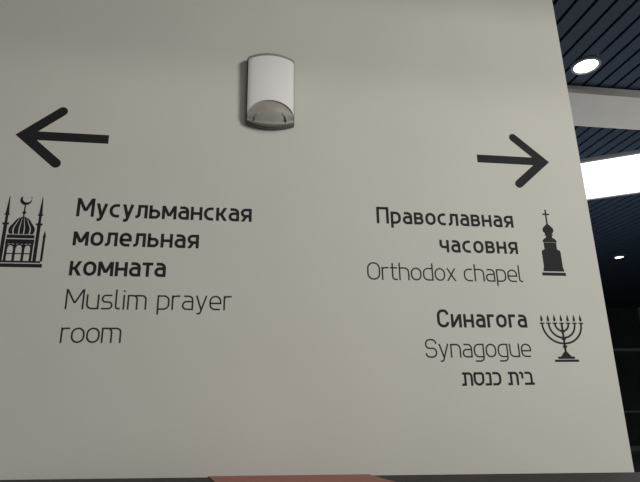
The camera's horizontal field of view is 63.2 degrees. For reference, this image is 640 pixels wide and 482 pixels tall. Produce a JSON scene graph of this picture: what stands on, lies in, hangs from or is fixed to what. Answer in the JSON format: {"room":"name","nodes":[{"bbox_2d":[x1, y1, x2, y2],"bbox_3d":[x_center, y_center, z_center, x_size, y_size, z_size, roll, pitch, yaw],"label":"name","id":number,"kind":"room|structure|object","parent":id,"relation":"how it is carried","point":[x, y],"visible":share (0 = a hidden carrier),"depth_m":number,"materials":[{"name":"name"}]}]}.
{"room":"airport terminal","nodes":[
{"label":"airport terminal","id":0,"kind":"room"},
{"bbox_2d":[0,0,633,479],"bbox_3d":[-1.258,0.047,1.486,4.357,4.000,0.220,2,-17,-9],"label":"wall","id":1,"kind":"structure","parent":0,"point":[313,364],"depth_m":1.57,"materials":[{"name":"white paint"}]},
{"bbox_2d":[16,107,108,167],"bbox_3d":[-0.769,-0.310,1.555,0.262,0.200,0.001,2,-17,-9],"label":"direction arrow","id":2,"kind":"object","parent":1,"relation":"attached to","point":[31,134],"visible":1,"depth_m":1.55,"materials":[{"name":"black paint"}]},
{"bbox_2d":[0,196,251,342],"bbox_3d":[-0.552,0.078,1.473,0.706,0.415,0.001,2,-17,-9],"label":"room sign","id":3,"kind":"object","parent":1,"relation":"attached to","point":[39,224],"visible":1,"depth_m":1.48,"materials":[{"name":"black paint"}]},
{"bbox_2d":[246,53,293,130],"bbox_3d":[-0.159,-0.487,1.678,0.154,0.264,0.052,2,-17,-9],"label":"sensor","id":4,"kind":"object","parent":1,"relation":"attached to","point":[270,76],"visible":1,"depth_m":1.66,"materials":[{"name":"plastic"}]},
{"bbox_2d":[367,207,565,285],"bbox_3d":[0.466,0.013,1.654,0.657,0.261,0.001,2,-17,-9],"label":"sign","id":5,"kind":"object","parent":1,"relation":"attached to","point":[552,260],"visible":1,"depth_m":1.67,"materials":[{"name":"black paint"}]},
{"bbox_2d":[425,309,582,385],"bbox_3d":[0.570,0.320,1.578,0.524,0.225,0.001,2,-17,-9],"label":"sign","id":6,"kind":"object","parent":1,"relation":"attached to","point":[565,355],"visible":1,"depth_m":1.58,"materials":[{"name":"black paint"}]},
{"bbox_2d":[477,134,548,187],"bbox_3d":[0.658,-0.275,1.771,0.262,0.200,0.001,2,-17,-9],"label":"direction arrow","id":7,"kind":"object","parent":1,"relation":"attached to","point":[538,162],"visible":1,"depth_m":1.77,"materials":[{"name":"black paint"}]},
{"bbox_2d":[553,0,605,55],"bbox_3d":[4.469,-0.684,6.723,17.200,0.125,18.000,2,-17,-9],"label":"ceiling","id":8,"kind":"structure","parent":0,"point":[554,0],"depth_m":3.52,"materials":[{"name":"black metal"}]},
{"bbox_2d":[567,85,639,129],"bbox_3d":[4.657,-1.097,4.881,17.000,0.070,0.500,2,-17,-9],"label":"trim","id":9,"kind":"structure","parent":8,"relation":"attached to","point":[590,106],"depth_m":4.46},
{"bbox_2d":[580,149,639,162],"bbox_3d":[3.856,-1.005,5.243,3.580,0.037,0.040,-8,-18,22],"label":"frame","id":10,"kind":"object","parent":8,"relation":"attached to","point":[634,152],"visible":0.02,"depth_m":5.53,"materials":[{"name":"white metal"}]},
{"bbox_2d":[581,154,639,198],"bbox_3d":[4.110,-0.840,5.824,3.500,0.023,1.270,-8,-18,22],"label":"ceiling light","id":11,"kind":"object","parent":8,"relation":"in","point":[620,175],"visible":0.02,"depth_m":6.05,"materials":[{"name":"white plastic"}]},
{"bbox_2d":[587,192,639,200],"bbox_3d":[4.364,-0.669,6.403,3.580,0.037,0.040,-8,-18,22],"label":"frame","id":12,"kind":"object","parent":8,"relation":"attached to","point":[634,192],"visible":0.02,"depth_m":6.64,"materials":[{"name":"white metal"}]},
{"bbox_2d":[606,307,637,310],"bbox_3d":[3.197,3.776,14.370,17.200,4.050,0.200,2,-17,-9],"label":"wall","id":13,"kind":"structure","parent":0,"point":[607,308],"depth_m":15.72,"materials":[{"name":"black"}]},
{"bbox_2d":[552,0,639,307],"bbox_3d":[4.041,0.084,9.012,16.875,0.024,12.300,2,-17,-9],"label":"slatted ceiling","id":14,"kind":"structure","parent":13,"relation":"attached to","point":[613,36],"depth_m":4.33,"materials":[{"name":"black metal"}]},
{"bbox_2d":[570,56,601,74],"bbox_3d":[2.044,-1.348,4.003,0.218,0.022,0.218,2,-17,-9],"label":"recessed light","id":15,"kind":"object","parent":14,"relation":"in","point":[585,65],"depth_m":3.99,"materials":[{"name":"white plastic"}]},
{"bbox_2d":[614,255,624,258],"bbox_3d":[5.605,0.301,9.755,0.179,0.022,0.179,2,-17,-9],"label":"recessed light","id":16,"kind":"object","parent":14,"relation":"in","point":[620,256],"depth_m":9.75,"materials":[{"name":"white plastic"}]},
{"bbox_2d":[631,451,639,471],"bbox_3d":[4.539,3.291,5.541,17.200,0.100,18.000,2,-17,-9],"label":"floor","id":17,"kind":"structure","parent":0,"point":[635,455],"depth_m":12.39,"materials":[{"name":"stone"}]},
{"bbox_2d":[0,472,639,481],"bbox_3d":[0.121,1.188,0.884,1.760,1.422,0.273,-2,-17,2],"label":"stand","id":18,"kind":"object","parent":17,"relation":"on","point":[615,476],"visible":1,"depth_m":1.17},
{"bbox_2d":[208,474,393,481],"bbox_3d":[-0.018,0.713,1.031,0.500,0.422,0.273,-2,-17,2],"label":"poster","id":19,"kind":"object","parent":18,"relation":"attached to","point":[347,477],"depth_m":1.17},
{"bbox_2d":[613,307,639,450],"bbox_3d":[3.177,3.744,14.171,16.700,4.000,0.110,2,-17,-9],"label":"mullions","id":20,"kind":"structure","parent":17,"relation":"on","point":[632,448],"depth_m":15.15,"materials":[{"name":"black metal"}]},
{"bbox_2d":[606,311,639,445],"bbox_3d":[3.168,3.761,14.228,16.700,3.800,0.030,2,-17,-9],"label":"glass","id":21,"kind":"object","parent":20,"relation":"attached to","point":[624,326],"depth_m":15.19,"materials":[{"name":"black glass"}]}
]}

